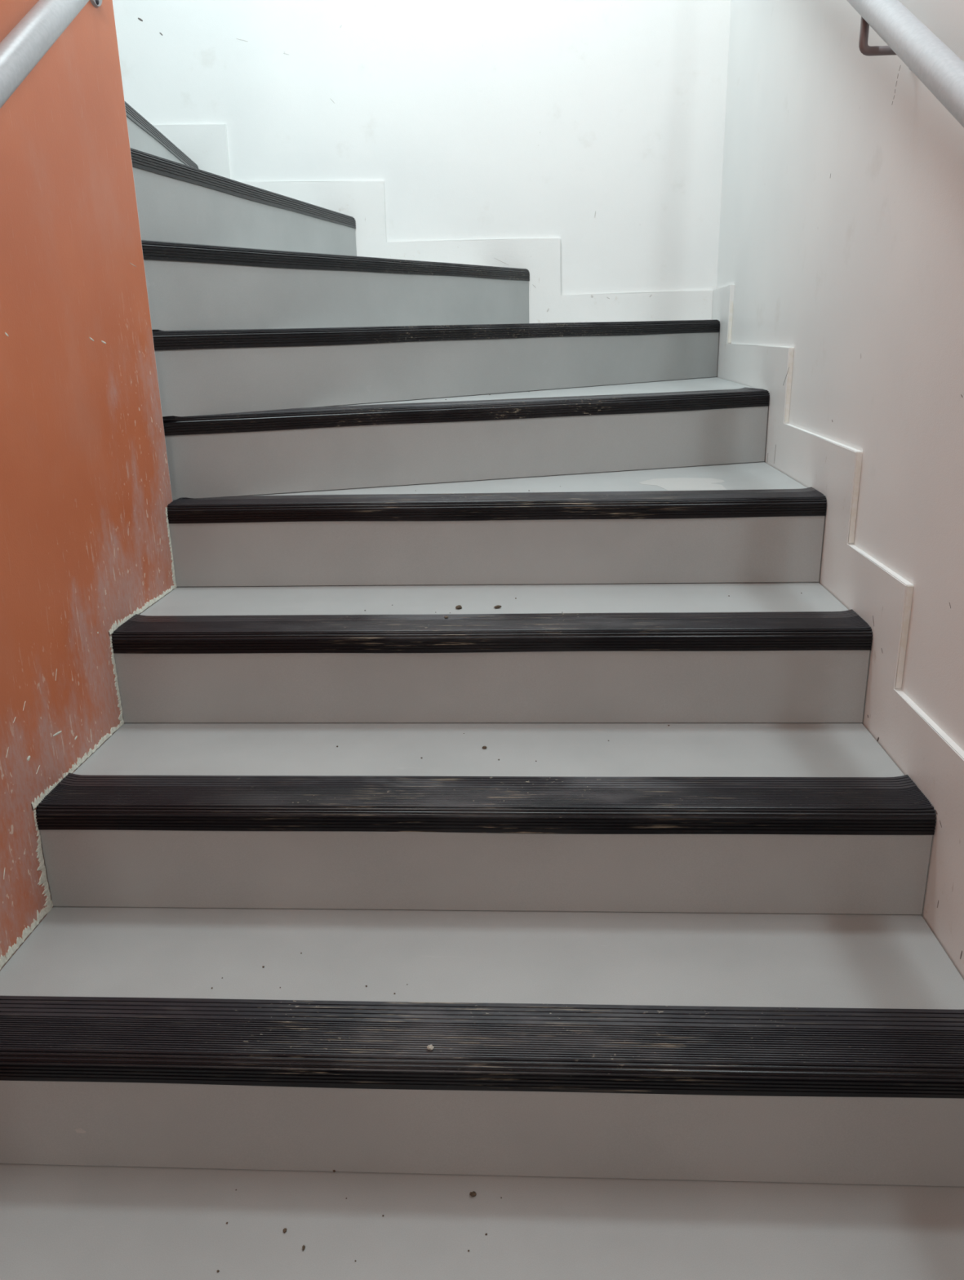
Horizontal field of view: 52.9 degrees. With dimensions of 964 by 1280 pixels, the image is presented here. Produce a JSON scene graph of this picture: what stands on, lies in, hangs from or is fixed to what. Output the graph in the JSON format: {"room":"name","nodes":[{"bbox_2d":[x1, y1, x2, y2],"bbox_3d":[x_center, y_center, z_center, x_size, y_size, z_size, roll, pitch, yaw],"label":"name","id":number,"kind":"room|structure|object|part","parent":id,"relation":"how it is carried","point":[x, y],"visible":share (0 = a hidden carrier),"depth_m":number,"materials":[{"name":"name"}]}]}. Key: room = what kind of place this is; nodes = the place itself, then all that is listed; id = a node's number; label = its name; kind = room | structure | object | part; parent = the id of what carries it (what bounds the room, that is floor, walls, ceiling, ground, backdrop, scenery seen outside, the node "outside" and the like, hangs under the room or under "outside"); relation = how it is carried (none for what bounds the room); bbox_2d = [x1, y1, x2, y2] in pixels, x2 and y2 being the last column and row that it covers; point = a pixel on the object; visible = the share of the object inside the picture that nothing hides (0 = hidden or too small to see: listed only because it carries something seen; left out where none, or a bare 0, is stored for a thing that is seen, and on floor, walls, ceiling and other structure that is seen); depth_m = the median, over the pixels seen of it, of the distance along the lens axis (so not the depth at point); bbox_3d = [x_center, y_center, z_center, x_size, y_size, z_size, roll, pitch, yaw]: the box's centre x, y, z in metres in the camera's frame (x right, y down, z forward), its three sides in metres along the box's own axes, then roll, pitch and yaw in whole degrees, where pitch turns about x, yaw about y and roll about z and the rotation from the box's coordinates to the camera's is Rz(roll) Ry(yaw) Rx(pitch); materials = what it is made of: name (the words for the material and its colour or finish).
{"room":"indoor stairwell","nodes":[
{"label":"indoor stairwell","id":0,"kind":"room"},
{"bbox_2d":[0,0,177,970],"bbox_3d":[-0.826,-0.775,-0.010,0.132,4.350,3.572,0,18,3],"label":"wall","id":1,"kind":"structure","parent":0,"point":[86,548],"depth_m":1.56,"materials":[{"name":"orange paint"}]},
{"bbox_2d":[0,0,102,108],"bbox_3d":[-0.674,0.043,0.610,0.098,1.867,2.884,0,18,3],"label":"handrail","id":2,"kind":"object","parent":1,"relation":"attached to","point":[30,39],"visible":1,"depth_m":1.28,"materials":[{"name":"white metal"}]},
{"bbox_3d":[-0.665,-1.119,1.659,0.005,0.060,0.060,0,18,3],"label":"wall plate","id":3,"kind":"part","parent":2,"relation":"part of","materials":[{"name":"grey paint"}]},
{"bbox_2d":[112,0,731,379],"bbox_3d":[-0.793,-1.869,3.045,3.083,4.150,0.121,0,18,3],"label":"wall","id":4,"kind":"structure","parent":0,"point":[597,126],"depth_m":3.02,"materials":[{"name":"white paint"}]},
{"bbox_2d":[152,124,713,323],"bbox_3d":[-0.742,-1.381,3.133,2.972,0.865,0.017,0,18,3],"label":"trim","id":5,"kind":"structure","parent":4,"relation":"attached to","point":[206,144],"depth_m":3.13,"materials":[{"name":"white paint"}]},
{"bbox_2d":[716,0,963,751],"bbox_3d":[0.669,-0.920,0.499,0.120,4.450,5.387,0,18,3],"label":"wall","id":6,"kind":"structure","parent":0,"point":[842,230],"depth_m":1.69,"materials":[{"name":"white paint"}]},
{"bbox_2d":[711,284,963,980],"bbox_3d":[0.684,-0.021,1.828,0.017,1.320,3.159,0,18,3],"label":"trim","id":7,"kind":"structure","parent":6,"relation":"attached to","point":[923,752],"depth_m":1.64,"materials":[{"name":"white paint"}]},
{"bbox_2d":[847,0,963,127],"bbox_3d":[0.569,-0.285,0.797,0.120,2.238,4.171,0,18,3],"label":"handrail","id":8,"kind":"object","parent":6,"relation":"attached to","point":[934,63],"visible":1,"depth_m":1.25,"materials":[{"name":"white metal"}]},
{"bbox_3d":[-0.113,1.396,-0.288,1.570,0.100,2.620,0,18,3],"label":"floor","id":9,"kind":"structure","parent":0,"visible":0},
{"bbox_2d":[0,1163,963,1279],"bbox_3d":[-0.028,0.800,1.098,1.327,0.174,0.355,0,18,3],"label":"stair step","id":10,"kind":"structure","parent":9,"relation":"on","point":[58,1222],"depth_m":1.15,"materials":[{"name":"grey plastic"}]},
{"bbox_2d":[469,1191,475,1196],"bbox_3d":[-0.011,0.682,1.191,0.008,0.005,0.007,-11,20,-27],"label":"crumb","id":11,"kind":"object","parent":10,"relation":"on","point":[473,1193],"visible":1,"depth_m":1.19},
{"bbox_2d":[0,906,963,1186],"bbox_3d":[-0.014,0.538,1.355,1.328,0.174,0.353,0,18,3],"label":"stair step","id":12,"kind":"structure","parent":10,"relation":"on","point":[819,1048],"depth_m":1.22,"materials":[{"name":"grey plastic"}]},
{"bbox_2d":[426,1044,434,1050],"bbox_3d":[-0.064,0.502,1.192,0.009,0.005,0.009,0,18,3],"label":"stone","id":13,"kind":"object","parent":12,"relation":"on","point":[431,1046],"visible":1,"depth_m":1.19,"materials":[{"name":"grey stone"}]},
{"bbox_2d":[35,722,936,915],"bbox_3d":[0.000,0.276,1.613,1.328,0.174,0.358,0,18,3],"label":"stair step","id":14,"kind":"structure","parent":12,"relation":"on","point":[677,817],"depth_m":1.47,"materials":[{"name":"grey plastic"}]},
{"bbox_2d":[111,582,872,722],"bbox_3d":[0.013,0.012,1.874,1.327,0.174,0.356,0,18,3],"label":"stair step","id":15,"kind":"structure","parent":14,"relation":"on","point":[761,651],"depth_m":1.72,"materials":[{"name":"grey plastic"}]},
{"bbox_2d":[455,604,462,608],"bbox_3d":[-0.044,-0.062,1.831,0.012,0.008,0.009,-10,20,-24],"label":"crumb","id":16,"kind":"object","parent":15,"relation":"on","point":[459,606],"visible":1,"depth_m":1.83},
{"bbox_2d":[167,461,826,586],"bbox_3d":[0.018,-0.284,2.237,1.358,0.174,0.570,0,18,3],"label":"stair step","id":17,"kind":"structure","parent":15,"relation":"on","point":[749,522],"depth_m":1.98,"materials":[{"name":"grey plastic"}]},
{"bbox_2d":[162,376,769,500],"bbox_3d":[0.201,-0.506,2.356,1.839,0.174,0.561,-15,22,-36],"label":"stair step","id":18,"kind":"structure","parent":17,"relation":"on","point":[705,420],"depth_m":2.20,"materials":[{"name":"grey plastic"}]},
{"bbox_2d":[151,319,719,416],"bbox_3d":[-0.091,-0.793,2.711,1.926,0.174,0.524,-15,23,-37],"label":"stair step","id":19,"kind":"structure","parent":18,"relation":"on","point":[201,372],"depth_m":2.33,"materials":[{"name":"grey plastic"}]},
{"bbox_2d":[141,240,529,330],"bbox_3d":[-0.474,-0.944,2.653,0.509,0.174,1.571,10,21,30],"label":"stair step","id":20,"kind":"structure","parent":19,"relation":"on","point":[190,286],"depth_m":2.31,"materials":[{"name":"grey plastic"}]},
{"bbox_2d":[130,147,356,256],"bbox_3d":[-0.701,-1.068,2.499,0.524,0.174,1.378,0,18,3],"label":"stair step","id":21,"kind":"structure","parent":20,"relation":"on","point":[176,202],"depth_m":2.25,"materials":[{"name":"grey plastic"}]},
{"bbox_2d":[124,101,198,168],"bbox_3d":[-0.956,-1.254,2.540,0.549,0.174,1.591,-8,19,-20],"label":"stair step","id":22,"kind":"structure","parent":21,"relation":"on","point":[144,136],"depth_m":2.44,"materials":[{"name":"grey plastic"}]}
]}

